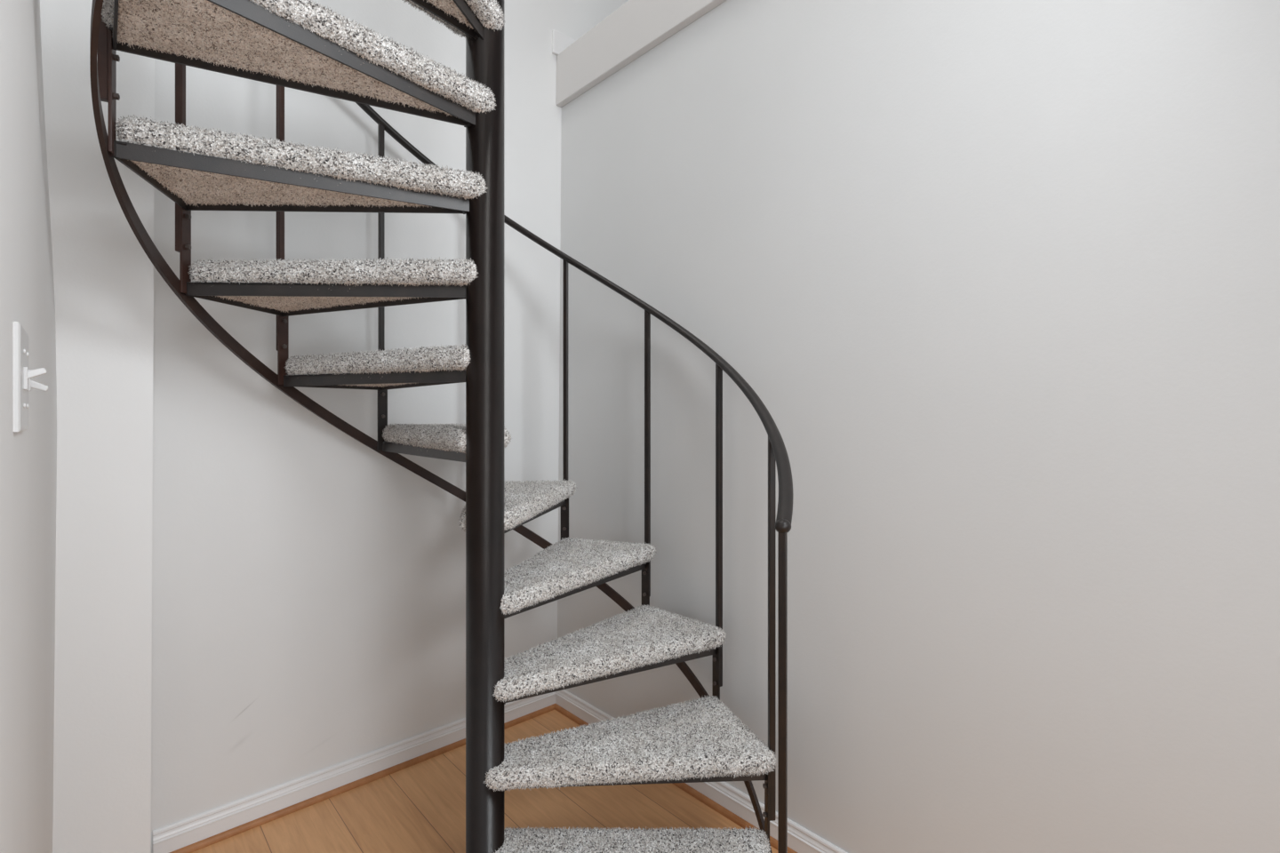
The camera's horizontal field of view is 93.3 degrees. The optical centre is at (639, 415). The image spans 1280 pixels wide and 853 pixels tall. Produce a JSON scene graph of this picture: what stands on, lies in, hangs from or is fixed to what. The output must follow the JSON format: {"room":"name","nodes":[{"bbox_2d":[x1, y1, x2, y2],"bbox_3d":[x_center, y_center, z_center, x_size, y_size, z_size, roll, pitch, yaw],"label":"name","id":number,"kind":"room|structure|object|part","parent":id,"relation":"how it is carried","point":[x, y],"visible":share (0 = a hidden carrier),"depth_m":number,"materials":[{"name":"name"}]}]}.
{"room":"stairwell","nodes":[
{"label":"stairwell","id":0,"kind":"room"},
{"bbox_2d":[0,0,56,852],"bbox_3d":[-0.868,-1.369,0.746,0.166,5.200,1.750,0,0,-42],"label":"wall","id":1,"kind":"structure","parent":0,"point":[28,457],"depth_m":0.76,"materials":[{"name":"grey paint"}]},
{"bbox_2d":[13,321,48,431],"bbox_3d":[-0.693,-0.041,0.689,0.025,0.117,0.116,0,0,-42],"label":"light switch","id":2,"kind":"object","parent":1,"relation":"attached to","point":[22,376],"visible":1,"depth_m":0.65,"materials":[{"name":"grey plastic"}]},
{"bbox_3d":[-0.700,-0.041,0.683,0.007,0.117,0.116,0,0,-42],"label":"plate","id":3,"kind":"part","parent":2,"relation":"part of","materials":[{"name":"grey plastic"}]},
{"bbox_2d":[40,0,154,852],"bbox_3d":[-1.410,-1.369,1.537,0.292,5.200,0.150,0,0,-42],"label":"wall","id":4,"kind":"structure","parent":0,"point":[103,277],"depth_m":1.50,"materials":[{"name":"grey paint"}]},
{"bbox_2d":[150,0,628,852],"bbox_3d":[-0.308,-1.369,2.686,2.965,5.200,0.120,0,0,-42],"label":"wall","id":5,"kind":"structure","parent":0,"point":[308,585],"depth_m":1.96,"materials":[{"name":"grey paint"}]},
{"bbox_2d":[152,691,555,852],"bbox_3d":[-0.843,1.188,2.107,1.335,0.087,0.014,0,0,-42],"label":"baseboard","id":6,"kind":"structure","parent":5,"relation":"attached to","point":[177,836],"depth_m":1.92,"materials":[{"name":"white wood"}]},
{"bbox_2d":[169,704,555,852],"bbox_3d":[-0.839,1.223,2.094,1.322,0.016,0.014,0,0,-42],"label":"trim","id":7,"kind":"structure","parent":5,"relation":"attached to","point":[189,849],"depth_m":1.95,"materials":[{"name":"wood"}]},
{"bbox_2d":[192,710,777,852],"bbox_3d":[0.750,1.281,0.000,8.500,0.100,6.400,0,0,0],"label":"floor","id":8,"kind":"structure","parent":0,"point":[419,808],"depth_m":1.86,"materials":[{"name":"brown wood"}]},
{"bbox_2d":[89,0,793,852],"bbox_3d":[-0.413,-0.419,1.533,1.447,3.300,1.289,0,0,-29],"label":"spiral staircase","id":9,"kind":"structure","parent":8,"relation":"on","point":[305,45],"depth_m":1.43,"materials":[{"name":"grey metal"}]},
{"bbox_3d":[-0.984,-0.600,1.126,0.005,0.227,0.031,0,0,-29],"label":"mounting plate","id":10,"kind":"part","parent":9,"relation":"part of","materials":[{"name":"black metal"}]},
{"bbox_3d":[-1.070,-0.400,1.422,0.005,0.227,0.031,0,0,-3],"label":"mounting plate","id":11,"kind":"part","parent":9,"relation":"part of","materials":[{"name":"black metal"}]},
{"bbox_3d":[-1.020,-0.200,1.726,0.005,0.227,0.031,0,0,22],"label":"mounting plate","id":12,"kind":"part","parent":9,"relation":"part of","materials":[{"name":"black metal"}]},
{"bbox_3d":[-0.728,-0.498,1.294,0.667,0.031,0.305,0,0,-3],"label":"tread frame","id":13,"kind":"part","parent":9,"relation":"part of","materials":[{"name":"grey metal"}]},
{"bbox_3d":[-0.620,-0.698,1.159,0.667,0.031,0.305,0,0,-29],"label":"tread frame","id":14,"kind":"part","parent":9,"relation":"part of","materials":[{"name":"grey metal"}]},
{"bbox_3d":[-0.766,-0.298,1.464,0.667,0.031,0.305,0,0,22],"label":"tread frame","id":15,"kind":"part","parent":9,"relation":"part of","materials":[{"name":"grey metal"}]},
{"bbox_3d":[-0.728,-0.098,1.633,0.305,0.031,0.667,0,0,-42],"label":"tread frame","id":16,"kind":"part","parent":9,"relation":"part of","materials":[{"name":"grey metal"}]},
{"bbox_3d":[-0.844,0.000,1.979,0.031,0.227,0.005,0,0,-42],"label":"mounting plate","id":17,"kind":"part","parent":9,"relation":"part of","materials":[{"name":"brown metal"}]},
{"bbox_3d":[-0.621,0.102,1.768,0.305,0.031,0.667,0,0,-17],"label":"tread frame","id":18,"kind":"part","parent":9,"relation":"part of","materials":[{"name":"grey metal"}]},
{"bbox_3d":[-0.465,-0.898,1.083,0.305,0.031,0.667,0,0,35],"label":"tread frame","id":19,"kind":"part","parent":9,"relation":"part of","materials":[{"name":"grey metal"}]},
{"bbox_3d":[-0.465,0.302,1.845,0.305,0.031,0.667,0,0,9],"label":"tread frame","id":20,"kind":"part","parent":9,"relation":"part of","materials":[{"name":"grey metal"}]},
{"bbox_3d":[-0.268,0.400,2.152,0.031,0.227,0.005,0,0,9],"label":"mounting plate","id":21,"kind":"part","parent":9,"relation":"part of","materials":[{"name":"brown metal"}]},
{"bbox_3d":[-0.415,-0.871,1.535,1.447,2.207,1.283,0,0,-30],"label":"handrail","id":22,"kind":"part","parent":9,"relation":"part of","materials":[{"name":"black metal"}]},
{"bbox_3d":[-0.292,0.502,1.846,0.305,0.031,0.667,0,0,34],"label":"tread frame","id":23,"kind":"part","parent":9,"relation":"part of","materials":[{"name":"grey metal"}]},
{"bbox_3d":[-0.135,0.702,1.773,0.667,0.031,0.305,0,0,-30],"label":"tread frame","id":24,"kind":"part","parent":9,"relation":"part of","materials":[{"name":"grey metal"}]},
{"bbox_3d":[-0.025,0.902,1.639,0.667,0.031,0.305,0,0,-4],"label":"tread frame","id":25,"kind":"part","parent":9,"relation":"part of","materials":[{"name":"grey metal"}]},
{"bbox_3d":[0.019,0.600,2.038,0.031,0.227,0.005,0,0,34],"label":"mounting plate","id":26,"kind":"part","parent":9,"relation":"part of","materials":[{"name":"brown metal"}]},
{"bbox_3d":[0.228,0.800,1.812,0.005,0.227,0.031,0,0,-30],"label":"mounting plate","id":27,"kind":"part","parent":9,"relation":"part of","materials":[{"name":"brown metal"}]},
{"bbox_3d":[0.320,1.000,1.518,0.005,0.227,0.031,0,0,-4],"label":"mounting plate","id":28,"kind":"part","parent":9,"relation":"part of","materials":[{"name":"brown metal"}]},
{"bbox_2d":[557,0,1279,852],"bbox_3d":[1.790,-0.091,0.322,0.148,2.644,6.200,0,0,-42],"label":"wall","id":29,"kind":"structure","parent":0,"point":[997,282],"depth_m":1.38,"materials":[{"name":"grey paint"}]},
{"bbox_2d":[556,0,726,107],"bbox_3d":[1.014,-1.419,1.103,0.062,0.212,4.000,0,0,-42],"label":"trim","id":30,"kind":"structure","parent":29,"relation":"attached to","point":[636,27],"depth_m":2.25,"materials":[{"name":"white paint"}]},
{"bbox_2d":[554,704,797,852],"bbox_3d":[1.726,1.223,0.255,0.014,0.016,6.188,0,0,-42],"label":"trim","id":31,"kind":"structure","parent":29,"relation":"attached to","point":[684,787],"depth_m":1.90,"materials":[{"name":"wood"}]},
{"bbox_2d":[555,689,847,852],"bbox_3d":[1.731,1.188,0.268,0.014,0.087,6.200,0,0,-42],"label":"baseboard","id":32,"kind":"structure","parent":29,"relation":"attached to","point":[800,839],"depth_m":1.84,"materials":[{"name":"white wood"}]}
]}

